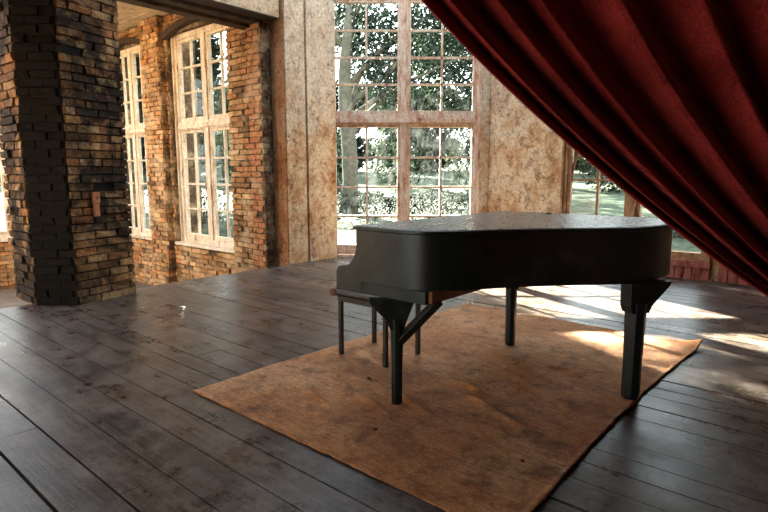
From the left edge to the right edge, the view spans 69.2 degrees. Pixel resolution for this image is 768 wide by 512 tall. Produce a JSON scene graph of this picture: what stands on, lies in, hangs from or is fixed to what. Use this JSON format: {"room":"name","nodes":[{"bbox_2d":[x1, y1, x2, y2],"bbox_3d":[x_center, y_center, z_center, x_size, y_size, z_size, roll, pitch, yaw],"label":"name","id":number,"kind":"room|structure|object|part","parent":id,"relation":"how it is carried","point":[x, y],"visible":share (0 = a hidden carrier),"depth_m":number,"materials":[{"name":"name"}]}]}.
{"room":"music room","nodes":[
{"label":"music room","id":0,"kind":"room"},
{"bbox_2d":[0,242,15,289],"bbox_3d":[-8.444,-1.593,8.635,0.544,5.204,8.210,7,11,40],"label":"wall","id":1,"kind":"structure","parent":0,"point":[7,276],"depth_m":10.26,"materials":[{"name":"brick"}]},
{"bbox_2d":[0,126,12,241],"bbox_3d":[-6.881,-2.033,10.116,0.200,3.525,2.130,7,11,40],"label":"window","id":2,"kind":"structure","parent":1,"relation":"in","point":[4,235],"depth_m":10.21,"materials":[{"name":"white paint"}]},
{"bbox_3d":[-7.250,-1.265,9.881,0.070,1.835,0.895,7,11,40],"label":"sash","id":3,"kind":"part","parent":2,"relation":"part of","materials":[{"name":"white paint"}]},
{"bbox_2d":[0,281,152,308],"bbox_3d":[-6.219,1.163,6.962,6.000,0.130,8.400,7,11,40],"label":"floor","id":4,"kind":"structure","parent":0,"point":[8,298],"depth_m":9.50,"materials":[{"name":"dark wood planks"}]},
{"bbox_2d":[116,1,168,31],"bbox_3d":[-6.389,-3.664,6.555,5.350,0.100,8.630,7,11,40],"label":"ceiling","id":5,"kind":"structure","parent":0,"point":[129,15],"depth_m":9.25,"materials":[{"name":"brown wood"}]},
{"bbox_2d":[117,13,235,284],"bbox_3d":[-3.567,-1.762,9.783,5.410,5.204,0.664,7,11,40],"label":"wall","id":6,"kind":"structure","parent":0,"point":[158,260],"depth_m":9.73,"materials":[{"name":"brick"}]},
{"bbox_2d":[119,45,152,239],"bbox_3d":[-4.726,-2.100,10.573,1.530,3.525,0.170,7,11,40],"label":"window","id":7,"kind":"structure","parent":6,"relation":"in","point":[135,130],"depth_m":10.57,"materials":[{"name":"white paint"}]},
{"bbox_3d":[-4.970,-3.139,10.684,0.600,1.360,0.070,7,11,40],"label":"sash","id":8,"kind":"part","parent":7,"relation":"part of","materials":[{"name":"white paint"}]},
{"bbox_3d":[-4.970,-1.418,10.937,0.600,1.840,0.070,7,11,40],"label":"sash","id":9,"kind":"part","parent":7,"relation":"part of","materials":[{"name":"white paint"}]},
{"bbox_3d":[-4.434,-3.072,10.223,0.600,1.360,0.070,7,11,40],"label":"sash","id":10,"kind":"part","parent":7,"relation":"part of","materials":[{"name":"white paint"}]},
{"bbox_3d":[-4.733,-0.378,10.819,1.530,0.047,0.150,7,11,40],"label":"sill","id":11,"kind":"part","parent":7,"relation":"part of","materials":[{"name":"white paint"}]},
{"bbox_3d":[-4.434,-1.350,10.477,0.600,1.840,0.070,7,11,40],"label":"sash","id":12,"kind":"part","parent":7,"relation":"part of","materials":[{"name":"white paint"}]},
{"bbox_2d":[117,17,200,47],"bbox_3d":[-3.801,-3.752,9.418,4.130,0.240,0.120,7,11,40],"label":"trim","id":13,"kind":"structure","parent":6,"relation":"attached to","point":[170,31],"depth_m":9.13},
{"bbox_2d":[170,23,233,252],"bbox_3d":[-2.894,-1.875,9.046,1.900,3.525,0.240,7,11,40],"label":"window","id":14,"kind":"structure","parent":6,"relation":"in","point":[208,123],"depth_m":9.19,"materials":[{"name":"white paint"}]},
{"bbox_3d":[-3.179,-2.917,9.240,0.760,1.340,0.070,7,11,40],"label":"sash","id":15,"kind":"part","parent":14,"relation":"part of","materials":[{"name":"white paint"}]},
{"bbox_3d":[-3.179,-1.215,9.491,0.760,1.820,0.070,7,11,40],"label":"sash","id":16,"kind":"part","parent":14,"relation":"part of","materials":[{"name":"white paint"}]},
{"bbox_3d":[-2.901,-0.153,9.292,1.900,0.047,0.220,7,11,40],"label":"sill","id":17,"kind":"part","parent":14,"relation":"part of","materials":[{"name":"white paint"}]},
{"bbox_3d":[-2.514,-2.833,8.669,0.760,1.340,0.070,7,11,40],"label":"sash","id":18,"kind":"part","parent":14,"relation":"part of","materials":[{"name":"white paint"}]},
{"bbox_3d":[-2.514,-1.131,8.920,0.760,1.820,0.070,7,11,40],"label":"sash","id":19,"kind":"part","parent":14,"relation":"part of","materials":[{"name":"white paint"}]},
{"bbox_2d":[214,0,336,266],"bbox_3d":[-3.931,-1.399,5.248,0.690,5.600,9.000,7,11,40],"label":"wall","id":20,"kind":"structure","parent":0,"point":[302,43],"depth_m":7.94,"materials":[{"name":"paint"}]},
{"bbox_2d":[116,0,277,29],"bbox_3d":[-4.276,-2.746,4.683,0.625,0.090,8.000,7,11,40],"label":"lintel","id":21,"kind":"object","parent":20,"relation":"attached to","point":[212,11],"visible":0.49,"depth_m":7.02,"materials":[{"name":"brown wood"}]},
{"bbox_2d":[0,257,767,511],"bbox_3d":[1.184,1.449,2.371,11.409,1.002,10.778,7,11,40],"label":"floor","id":22,"kind":"structure","parent":0,"point":[101,410],"depth_m":3.09,"materials":[{"name":"wood"}]},
{"bbox_2d":[0,0,135,305],"bbox_3d":[-3.244,-1.905,5.595,0.990,4.708,0.991,7,11,38],"label":"brick pillar","id":23,"kind":"structure","parent":22,"relation":"on","point":[62,111],"depth_m":5.41,"materials":[{"name":"brown brick"}]},
{"bbox_2d":[91,192,99,216],"bbox_3d":[-2.874,-0.516,5.568,0.040,0.240,0.070,4,9,23],"label":"switch box","id":24,"kind":"object","parent":23,"relation":"attached to","point":[95,195],"visible":1,"depth_m":5.55,"materials":[{"name":"ceramic"}]},
{"bbox_2d":[225,19,275,273],"bbox_3d":[-1.819,-1.116,8.269,0.856,4.367,0.562,7,11,41],"label":"wall pier","id":25,"kind":"object","parent":22,"relation":"on","point":[248,68],"visible":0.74,"depth_m":7.96,"materials":[{"name":"brick"}]},
{"bbox_2d":[194,303,702,511],"bbox_3d":[0.624,0.714,3.733,2.088,0.064,2.968,7,11,40],"label":"rug","id":26,"kind":"object","parent":22,"relation":"on","point":[475,405],"visible":0.94,"depth_m":3.12,"materials":[{"name":"brown carpet"}]},
{"bbox_2d":[330,287,420,367],"bbox_3d":[-0.045,0.460,3.941,0.530,0.477,0.430,7,11,40],"label":"stool","id":27,"kind":"object","parent":26,"relation":"on","point":[343,296],"visible":0.4,"depth_m":3.90,"materials":[{"name":"brown wood"}]},
{"bbox_3d":[-0.303,0.501,3.939,0.028,0.398,0.028,7,11,40],"label":"leg","id":28,"kind":"part","parent":27,"relation":"part of","materials":[{"name":"brown wood"}]},
{"bbox_3d":[-0.032,0.296,3.905,0.455,0.036,0.380,7,11,40],"label":"seat frame","id":29,"kind":"part","parent":27,"relation":"part of","materials":[{"name":"brown wood"}]},
{"bbox_3d":[-0.034,0.255,3.901,0.500,0.050,0.420,7,11,40],"label":"seat","id":30,"kind":"part","parent":27,"relation":"part of","materials":[{"name":"brown wood"}]},
{"bbox_3d":[-0.074,0.462,4.201,0.028,0.398,0.028,7,11,40],"label":"leg","id":31,"kind":"part","parent":27,"relation":"part of","materials":[{"name":"brown wood"}]},
{"bbox_3d":[0.010,0.540,3.670,0.028,0.398,0.028,7,11,40],"label":"leg","id":32,"kind":"part","parent":27,"relation":"part of","materials":[{"name":"brown wood"}]},
{"bbox_3d":[0.240,0.502,3.932,0.028,0.398,0.028,7,11,40],"label":"leg","id":33,"kind":"part","parent":27,"relation":"part of","materials":[{"name":"brown wood"}]},
{"bbox_2d":[336,211,672,404],"bbox_3d":[0.821,0.278,3.383,1.519,0.988,1.764,7,11,40],"label":"grand piano","id":34,"kind":"object","parent":26,"relation":"on","point":[429,262],"visible":0.98,"depth_m":3.00,"materials":[{"name":"black paint"}]},
{"bbox_3d":[-0.184,0.021,3.186,0.206,0.360,0.056,7,11,40],"label":"arm","id":35,"kind":"part","parent":34,"relation":"part of","materials":[{"name":"black paint"}]},
{"bbox_3d":[0.040,0.524,3.058,0.247,0.597,0.078,-1,8,-3],"label":"leg","id":36,"kind":"part","parent":34,"relation":"part of","materials":[{"name":"black paint"}]},
{"bbox_3d":[0.764,0.126,3.450,0.025,0.062,1.610,7,11,40],"label":"keybed rail","id":37,"kind":"part","parent":34,"relation":"part of","materials":[{"name":"orange wood"}]},
{"bbox_3d":[0.870,-0.197,3.309,1.276,0.006,1.663,7,11,40],"label":"lid","id":38,"kind":"part","parent":34,"relation":"part of","materials":[{"name":"paint"}]},
{"bbox_3d":[0.872,-0.188,3.308,1.302,0.020,1.695,7,11,40],"label":"lid","id":39,"kind":"part","parent":34,"relation":"part of","materials":[{"name":"black paint"}]},
{"bbox_3d":[0.941,0.366,4.127,0.248,0.597,0.085,-1,8,-4],"label":"leg","id":40,"kind":"part","parent":34,"relation":"part of","materials":[{"name":"black paint"}]},
{"bbox_3d":[1.461,0.473,3.151,0.270,0.670,0.119,-3,9,-17],"label":"leg","id":41,"kind":"part","parent":34,"relation":"part of","materials":[{"name":"black paint"}]},
{"bbox_2d":[478,65,490,212],"bbox_3d":[0.350,-2.233,8.511,2.500,4.900,0.190,0,8,0],"label":"wall","id":42,"kind":"structure","parent":0,"point":[486,75],"depth_m":8.49,"materials":[{"name":"paint"}]},
{"bbox_2d":[334,0,481,256],"bbox_3d":[0.305,-1.934,8.519,2.410,3.935,0.220,0,8,0],"label":"window","id":43,"kind":"structure","parent":42,"relation":"in","point":[403,119],"depth_m":8.50,"materials":[{"name":"beige paint"}]},
{"bbox_3d":[0.305,-0.009,8.792,2.410,0.047,0.200,0,8,0],"label":"sill","id":44,"kind":"part","parent":43,"relation":"part of","materials":[{"name":"beige paint"}]},
{"bbox_3d":[-0.268,-2.987,8.428,1.035,1.675,0.070,0,8,0],"label":"sash","id":45,"kind":"part","parent":43,"relation":"part of","materials":[{"name":"beige paint"}]},
{"bbox_3d":[-0.268,-1.067,8.710,1.035,1.925,0.070,0,8,0],"label":"sash","id":46,"kind":"part","parent":43,"relation":"part of","materials":[{"name":"beige paint"}]},
{"bbox_3d":[0.877,-1.067,8.710,1.035,1.925,0.070,0,8,0],"label":"sash","id":47,"kind":"part","parent":43,"relation":"part of","materials":[{"name":"beige paint"}]},
{"bbox_3d":[0.877,-2.987,8.428,1.035,1.675,0.070,0,8,0],"label":"sash","id":48,"kind":"part","parent":43,"relation":"part of","materials":[{"name":"beige paint"}]},
{"bbox_2d":[487,74,737,283],"bbox_3d":[5.332,-1.773,5.381,10.060,4.900,0.220,7,11,40],"label":"wall","id":49,"kind":"structure","parent":0,"point":[525,161],"depth_m":8.19,"materials":[{"name":"paint"}]},
{"bbox_2d":[559,140,712,281],"bbox_3d":[3.237,-1.721,7.105,1.990,3.945,0.140,7,11,40],"label":"window","id":50,"kind":"structure","parent":49,"relation":"in","point":[632,208],"depth_m":7.68,"materials":[{"name":"brown paint"}]},
{"bbox_3d":[2.899,-0.892,7.554,0.825,1.935,0.070,7,11,40],"label":"sash","id":51,"kind":"part","parent":50,"relation":"part of","materials":[{"name":"brown paint"}]},
{"bbox_3d":[3.605,-0.803,6.948,0.825,1.935,0.070,7,11,40],"label":"sash","id":52,"kind":"part","parent":50,"relation":"part of","materials":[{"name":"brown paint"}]},
{"bbox_2d":[664,258,711,280],"bbox_3d":[3.671,0.156,6.923,0.680,0.235,0.075,7,11,40],"label":"wall","id":53,"kind":"structure","parent":49,"relation":"attached to","point":[679,268],"depth_m":6.83,"materials":[{"name":"red brick"}]},
{"bbox_2d":[717,264,750,285],"bbox_3d":[4.235,-0.124,6.412,0.621,0.937,0.039,7,11,40],"label":"wall","id":54,"kind":"structure","parent":49,"relation":"attached to","point":[723,273],"depth_m":6.59,"materials":[{"name":"red brick"}]},
{"bbox_3d":[1.077,-3.794,1.776,17.054,0.150,16.944,0,8,0],"label":"ceiling","id":55,"kind":"structure","parent":0,"visible":0},
{"bbox_3d":[1.250,-2.834,1.503,4.101,1.671,0.144,0,8,0],"label":"curtain rod","id":56,"kind":"object","parent":55,"relation":"hanging from","visible":0},
{"bbox_2d":[421,0,767,296],"bbox_3d":[1.238,-0.485,1.756,3.700,2.994,0.284,0,8,0],"label":"curtain","id":57,"kind":"object","parent":56,"relation":"hanging from","point":[667,99],"visible":1,"depth_m":1.77,"materials":[{"name":"red fabric"}]},
{"label":"outside","id":58,"kind":"structure","parent":0,"visible":0},
{"bbox_2d":[0,163,700,252],"bbox_3d":[0.000,-3.633,28.778,90.000,3.666,82.000,0,8,0],"label":"ground","id":59,"kind":"structure","parent":58,"point":[611,203],"depth_m":19.48,"materials":[{"name":"green plant"}]},
{"bbox_2d":[137,80,142,122],"bbox_3d":[-9.638,-6.256,19.290,5.566,8.776,3.519,0,8,0],"label":"tree","id":60,"kind":"object","parent":59,"relation":"on","point":[139,85],"visible":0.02,"depth_m":19.20,"materials":[{"name":"green plant"}]},
{"bbox_2d":[137,83,145,173],"bbox_3d":[-17.056,-8.610,37.184,7.529,6.748,7.252,0,8,0],"label":"tree","id":61,"kind":"object","parent":59,"relation":"on","point":[142,138],"visible":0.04,"depth_m":35.57,"materials":[{"name":"green plant"}]},
{"bbox_2d":[143,168,148,215],"bbox_3d":[-6.612,-1.735,14.697,1.606,1.532,1.093,0,8,0],"label":"bush","id":62,"kind":"object","parent":59,"relation":"on","point":[145,186],"visible":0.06,"depth_m":14.85,"materials":[{"name":"green plant"}]},
{"bbox_2d":[136,35,225,170],"bbox_3d":[-6.180,-7.333,17.259,4.658,11.665,3.397,0,8,0],"label":"tree","id":63,"kind":"object","parent":59,"relation":"on","point":[215,47],"visible":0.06,"depth_m":17.24,"materials":[{"name":"green plant"}]},
{"bbox_2d":[197,76,231,174],"bbox_3d":[-10.004,-8.443,36.205,7.337,6.651,6.998,0,8,0],"label":"tree","id":64,"kind":"object","parent":59,"relation":"on","point":[217,94],"visible":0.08,"depth_m":34.70,"materials":[{"name":"green plant"}]},
{"bbox_2d":[201,169,230,223],"bbox_3d":[-4.417,-1.428,13.547,1.386,1.441,1.000,0,8,0],"label":"bush","id":65,"kind":"object","parent":59,"relation":"on","point":[203,178],"visible":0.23,"depth_m":13.57,"materials":[{"name":"green plant"}]},
{"bbox_2d":[215,130,232,188],"bbox_3d":[-6.192,-4.473,24.618,3.237,3.277,2.295,0,8,0],"label":"bush","id":66,"kind":"object","parent":59,"relation":"on","point":[217,133],"visible":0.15,"depth_m":24.27,"materials":[{"name":"green plant"}]},
{"bbox_2d":[337,191,354,220],"bbox_3d":[-1.335,-1.253,13.959,1.242,0.888,0.891,0,8,0],"label":"bush","id":67,"kind":"object","parent":59,"relation":"on","point":[338,199],"visible":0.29,"depth_m":13.91,"materials":[{"name":"green plant"}]},
{"bbox_2d":[336,128,358,188],"bbox_3d":[-2.606,-4.104,23.669,3.081,2.880,2.173,0,8,0],"label":"bush","id":68,"kind":"object","parent":59,"relation":"on","point":[338,137],"visible":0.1,"depth_m":23.45,"materials":[{"name":"green plant"}]},
{"bbox_2d":[336,79,377,171],"bbox_3d":[-4.020,-8.973,39.025,7.163,6.660,6.939,0,8,0],"label":"tree","id":69,"kind":"object","parent":59,"relation":"on","point":[360,141],"visible":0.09,"depth_m":38.15,"materials":[{"name":"green plant"}]},
{"bbox_2d":[346,188,393,222],"bbox_3d":[-0.352,-1.223,13.770,1.188,0.907,0.865,0,8,0],"label":"bush","id":70,"kind":"object","parent":59,"relation":"on","point":[378,202],"visible":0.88,"depth_m":13.68,"materials":[{"name":"green plant"}]},
{"bbox_2d":[335,4,460,184],"bbox_3d":[0.615,-7.525,26.165,6.551,8.586,4.514,0,8,0],"label":"tree","id":71,"kind":"object","parent":59,"relation":"on","point":[420,100],"visible":0.13,"depth_m":25.50,"materials":[{"name":"green plant"}]},
{"bbox_2d":[365,128,435,188],"bbox_3d":[0.706,-4.434,24.117,3.062,3.330,2.136,0,8,0],"label":"tree","id":72,"kind":"object","parent":59,"relation":"on","point":[388,131],"visible":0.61,"depth_m":23.88,"materials":[{"name":"green plant"}]},
{"bbox_2d":[335,4,472,213],"bbox_3d":[-1.339,-5.390,16.201,9.069,8.399,3.465,0,8,0],"label":"tree","id":73,"kind":"object","parent":59,"relation":"on","point":[348,99],"visible":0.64,"depth_m":15.53,"materials":[{"name":"green plant"}]},
{"bbox_2d":[385,193,426,219],"bbox_3d":[0.547,-1.236,14.167,1.104,0.801,0.770,0,8,0],"label":"bush","id":74,"kind":"object","parent":59,"relation":"on","point":[415,199],"visible":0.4,"depth_m":14.10,"materials":[{"name":"green plant"}]},
{"bbox_2d":[374,86,463,171],"bbox_3d":[2.446,-9.387,41.077,7.363,6.667,7.070,0,8,0],"label":"tree","id":75,"kind":"object","parent":59,"relation":"on","point":[434,133],"visible":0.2,"depth_m":39.88,"materials":[{"name":"green plant"}]},
{"bbox_2d":[414,188,461,217],"bbox_3d":[1.351,-1.250,13.861,1.198,0.922,0.850,0,8,0],"label":"bush","id":76,"kind":"object","parent":59,"relation":"on","point":[431,199],"visible":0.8,"depth_m":13.78,"materials":[{"name":"green plant"}]},
{"bbox_2d":[411,26,472,110],"bbox_3d":[2.970,-5.502,18.181,5.032,7.721,3.204,0,8,0],"label":"tree","id":77,"kind":"object","parent":59,"relation":"on","point":[463,106],"visible":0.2,"depth_m":17.80,"materials":[{"name":"green plant"}]},
{"bbox_2d":[431,37,472,135],"bbox_3d":[5.460,-7.844,28.161,6.810,8.395,4.800,0,8,0],"label":"tree","id":78,"kind":"object","parent":59,"relation":"on","point":[456,70],"visible":0.05,"depth_m":27.85,"materials":[{"name":"green plant"}]},
{"bbox_2d":[444,128,470,189],"bbox_3d":[4.016,-4.435,23.624,3.023,3.596,2.182,0,8,0],"label":"bush","id":79,"kind":"object","parent":59,"relation":"on","point":[457,145],"visible":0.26,"depth_m":23.53,"materials":[{"name":"green plant"}]},
{"bbox_2d":[450,189,469,214],"bbox_3d":[2.244,-1.282,14.074,1.269,0.900,0.880,0,8,0],"label":"bush","id":80,"kind":"object","parent":59,"relation":"on","point":[465,205],"visible":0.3,"depth_m":13.98,"materials":[{"name":"green plant"}]},
{"bbox_2d":[574,150,601,173],"bbox_3d":[14.921,-8.432,36.178,7.300,6.653,6.941,0,8,0],"label":"tree","id":81,"kind":"object","parent":59,"relation":"on","point":[577,165],"visible":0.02,"depth_m":36.05,"materials":[{"name":"green plant"}]},
{"bbox_2d":[577,155,622,192],"bbox_3d":[9.520,-3.923,22.668,3.240,2.938,2.302,0,8,0],"label":"bush","id":82,"kind":"object","parent":59,"relation":"on","point":[592,168],"visible":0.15,"depth_m":22.75,"materials":[{"name":"green plant"}]},
{"bbox_2d":[656,217,684,238],"bbox_3d":[6.214,-0.657,11.621,1.242,0.667,0.891,0,8,0],"label":"bush","id":83,"kind":"object","parent":59,"relation":"on","point":[674,233],"visible":0.04,"depth_m":11.63,"materials":[{"name":"green plant"}]}
]}

